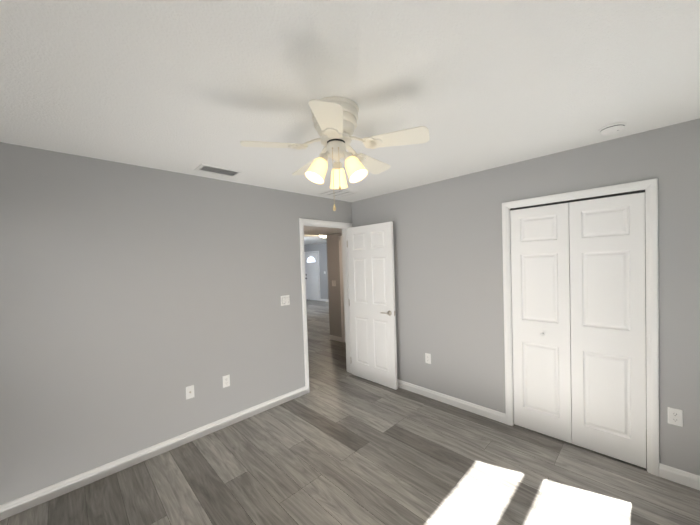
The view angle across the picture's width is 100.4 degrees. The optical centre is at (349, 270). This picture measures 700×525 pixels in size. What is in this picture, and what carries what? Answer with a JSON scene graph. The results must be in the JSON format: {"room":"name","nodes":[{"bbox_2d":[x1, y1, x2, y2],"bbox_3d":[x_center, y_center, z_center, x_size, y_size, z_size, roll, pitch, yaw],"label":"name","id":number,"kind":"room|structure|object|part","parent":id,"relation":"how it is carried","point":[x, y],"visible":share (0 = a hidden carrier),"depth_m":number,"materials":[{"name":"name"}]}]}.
{"room":"empty bedroom","nodes":[
{"label":"empty bedroom","id":0,"kind":"room"},
{"bbox_2d":[0,142,351,504],"bbox_3d":[0.436,0.228,4.647,8.680,2.440,0.140,-3,2,-45],"label":"wall","id":1,"kind":"structure","parent":0,"point":[135,301],"depth_m":2.36,"materials":[{"name":"grey paint"}]},
{"bbox_2d":[0,386,305,520],"bbox_3d":[-1.501,1.520,2.624,2.696,0.092,0.014,-3,2,-45],"label":"baseboard","id":2,"kind":"structure","parent":1,"relation":"attached to","point":[25,502],"depth_m":2.35,"materials":[{"name":"white wood"}]},
{"bbox_2d":[186,385,194,399],"bbox_3d":[-1.459,1.115,2.665,0.070,0.115,0.018,-3,2,-45],"label":"outlet","id":3,"kind":"object","parent":1,"relation":"attached to","point":[189,392],"visible":1,"depth_m":2.66,"materials":[{"name":"white plastic"}]},
{"bbox_2d":[222,374,229,387],"bbox_3d":[-1.229,1.102,2.899,0.070,0.115,0.008,-3,2,-45],"label":"electrical outlet","id":4,"kind":"object","parent":1,"relation":"attached to","point":[226,380],"visible":1,"depth_m":2.90,"materials":[{"name":"white plastic"}]},
{"bbox_2d":[281,295,289,305],"bbox_3d":[-0.747,0.347,3.375,0.116,0.116,0.012,-3,2,-45],"label":"bedroom light switch","id":5,"kind":"object","parent":1,"relation":"attached to","point":[285,299],"visible":1,"depth_m":3.38,"materials":[{"name":"white plastic"}]},
{"bbox_2d":[299,218,351,393],"bbox_3d":[-0.304,0.422,3.905,0.896,2.140,0.158,-3,2,-45],"label":"door frame","id":6,"kind":"structure","parent":1,"relation":"attached to","point":[302,257],"depth_m":3.83,"materials":[{"name":"white wood"}]},
{"bbox_2d":[347,221,397,389],"bbox_3d":[0.274,0.438,3.836,0.146,2.058,0.786,-3,2,-45],"label":"door","id":7,"kind":"structure","parent":6,"relation":"attached to","point":[373,357],"depth_m":3.79,"materials":[{"name":"white paint"}]},
{"bbox_3d":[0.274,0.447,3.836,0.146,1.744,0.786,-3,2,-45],"label":"handle","id":8,"kind":"part","parent":7,"relation":"part of","materials":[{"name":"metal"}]},
{"bbox_2d":[304,243,328,299],"bbox_3d":[0.143,0.068,11.026,0.140,2.440,9.360,-3,2,-45],"label":"wall","id":9,"kind":"structure","parent":0,"point":[321,248],"depth_m":12.24,"materials":[{"name":"grey paint"}]},
{"bbox_2d":[305,252,318,300],"bbox_3d":[-1.687,0.267,12.717,0.098,2.060,0.900,-3,2,-45],"label":"front door","id":10,"kind":"structure","parent":9,"relation":"in","point":[312,280],"depth_m":12.70,"materials":[{"name":"white paint"}]},
{"bbox_3d":[-1.704,-0.477,12.705,0.001,0.240,0.600,-3,2,-45],"label":"hall front door glass pane","id":11,"kind":"part","parent":10,"relation":"part of","materials":[{"name":"white glass"}]},
{"bbox_2d":[304,251,320,298],"bbox_3d":[-1.655,0.235,12.749,0.018,2.132,1.034,-3,2,-45],"label":"door frame","id":12,"kind":"structure","parent":9,"relation":"attached to","point":[318,268],"depth_m":12.40,"materials":[{"name":"white wood"}]},
{"bbox_2d":[304,226,341,235],"bbox_3d":[-0.749,-0.817,4.697,2.270,0.277,1.585,-3,2,-45],"label":"ceiling soffit","id":13,"kind":"structure","parent":0,"point":[318,231],"depth_m":5.22,"materials":[{"name":"white paint"}]},
{"bbox_2d":[326,233,341,336],"bbox_3d":[0.144,0.213,5.571,0.140,2.440,1.585,-3,2,-45],"label":"wall","id":14,"kind":"structure","parent":0,"point":[334,296],"depth_m":5.95,"materials":[{"name":"grey paint"}]},
{"bbox_2d":[329,335,341,341],"bbox_3d":[-0.292,1.391,5.973,0.014,0.092,0.390,-3,2,-45],"label":"baseboard","id":15,"kind":"structure","parent":14,"relation":"attached to","point":[335,338],"depth_m":5.97,"materials":[{"name":"white"}]},
{"bbox_2d":[339,236,345,342],"bbox_3d":[0.140,0.376,5.474,0.016,2.120,0.935,-3,2,-45],"label":"door frame","id":16,"kind":"structure","parent":14,"relation":"attached to","point":[342,289],"depth_m":5.77,"materials":[{"name":"white wood"}]},
{"bbox_2d":[0,299,699,524],"bbox_3d":[-1.648,1.509,6.840,8.680,0.100,13.080,-3,2,-45],"label":"floor","id":17,"kind":"structure","parent":0,"point":[338,444],"depth_m":2.16,"materials":[{"name":"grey wood"}]},
{"bbox_2d":[0,0,699,244],"bbox_3d":[-1.731,-1.039,6.772,8.680,0.120,13.080,-3,2,-45],"label":"ceiling","id":18,"kind":"structure","parent":0,"point":[190,86],"depth_m":1.36,"materials":[{"name":"white paint"}]},
{"bbox_2d":[194,164,243,177],"bbox_3d":[-1.162,-0.882,2.595,0.355,0.008,0.200,-3,2,-45],"label":"ceiling vent","id":19,"kind":"object","parent":18,"relation":"in","point":[206,168],"visible":1,"depth_m":2.58,"materials":[{"name":"white metal"}]},
{"bbox_2d":[240,96,429,210],"bbox_3d":[-0.069,-0.611,1.661,0.967,0.572,0.977,-3,2,-45],"label":"ceiling fan","id":20,"kind":"object","parent":18,"relation":"hanging from","point":[334,119],"visible":1,"depth_m":1.55,"materials":[{"name":"white metal"}]},
{"bbox_2d":[319,189,356,197],"bbox_3d":[-0.151,-0.942,3.577,0.360,0.008,0.340,-3,2,-45],"label":"ceiling vent","id":21,"kind":"object","parent":18,"relation":"in","point":[336,193],"visible":0.88,"depth_m":3.56,"materials":[{"name":"white metal"}]},
{"bbox_2d":[599,122,626,134],"bbox_3d":[1.764,-0.945,1.961,0.140,0.040,0.140,-3,2,-45],"label":"smoke detector","id":22,"kind":"object","parent":18,"relation":"attached to","point":[613,128],"visible":1,"depth_m":1.93,"materials":[{"name":"white plastic"}]},
{"bbox_2d":[351,118,699,475],"bbox_3d":[1.315,0.243,3.001,0.140,2.440,3.440,-3,2,-45],"label":"wall","id":23,"kind":"structure","parent":0,"point":[448,267],"depth_m":2.81,"materials":[{"name":"grey paint"}]},
{"bbox_2d":[425,353,430,363],"bbox_3d":[0.899,1.017,3.364,0.008,0.115,0.070,-3,2,-45],"label":"outlet","id":24,"kind":"object","parent":23,"relation":"attached to","point":[427,358],"visible":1,"depth_m":3.36,"materials":[{"name":"white plastic"}]},
{"bbox_2d":[397,379,505,423],"bbox_3d":[0.790,1.422,3.494,0.014,0.092,1.990,-3,2,-45],"label":"baseboard","id":25,"kind":"structure","parent":23,"relation":"attached to","point":[471,407],"depth_m":3.13,"materials":[{"name":"white wood"}]},
{"bbox_2d":[510,190,644,210],"bbox_3d":[1.802,-0.566,2.399,0.033,0.016,0.882,-3,2,-45],"label":"track","id":26,"kind":"object","parent":23,"relation":"attached to","point":[598,197],"visible":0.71,"depth_m":2.33,"materials":[{"name":"grey metal"}]},
{"bbox_2d":[510,203,571,442],"bbox_3d":[1.669,0.449,2.571,0.066,2.008,0.436,-3,2,-45],"label":"closet door","id":27,"kind":"structure","parent":26,"relation":"hanging from","point":[540,276],"depth_m":2.56,"materials":[{"name":"white paint"}]},
{"bbox_2d":[569,192,645,467],"bbox_3d":[1.990,0.447,2.270,0.030,2.008,0.436,-3,2,-45],"label":"closet door","id":28,"kind":"structure","parent":26,"relation":"hanging from","point":[607,313],"depth_m":2.25,"materials":[{"name":"white paint"}]},
{"bbox_2d":[502,178,658,476],"bbox_3d":[1.864,0.432,2.455,0.140,2.056,0.922,-3,2,-45],"label":"door frame","id":29,"kind":"structure","parent":23,"relation":"attached to","point":[511,302],"depth_m":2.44,"materials":[{"name":"white wood"}]},
{"bbox_2d":[668,407,682,426],"bbox_3d":[2.236,1.008,2.006,0.008,0.115,0.070,-3,2,-45],"label":"outlet","id":30,"kind":"object","parent":23,"relation":"attached to","point":[672,413],"visible":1,"depth_m":2.00,"materials":[{"name":"white plastic"}]},
{"bbox_2d":[659,463,699,489],"bbox_3d":[2.335,1.413,1.924,0.014,0.092,0.404,-3,2,-45],"label":"baseboard","id":31,"kind":"structure","parent":23,"relation":"attached to","point":[682,477],"depth_m":2.00,"materials":[{"name":"white wood"}]}
]}

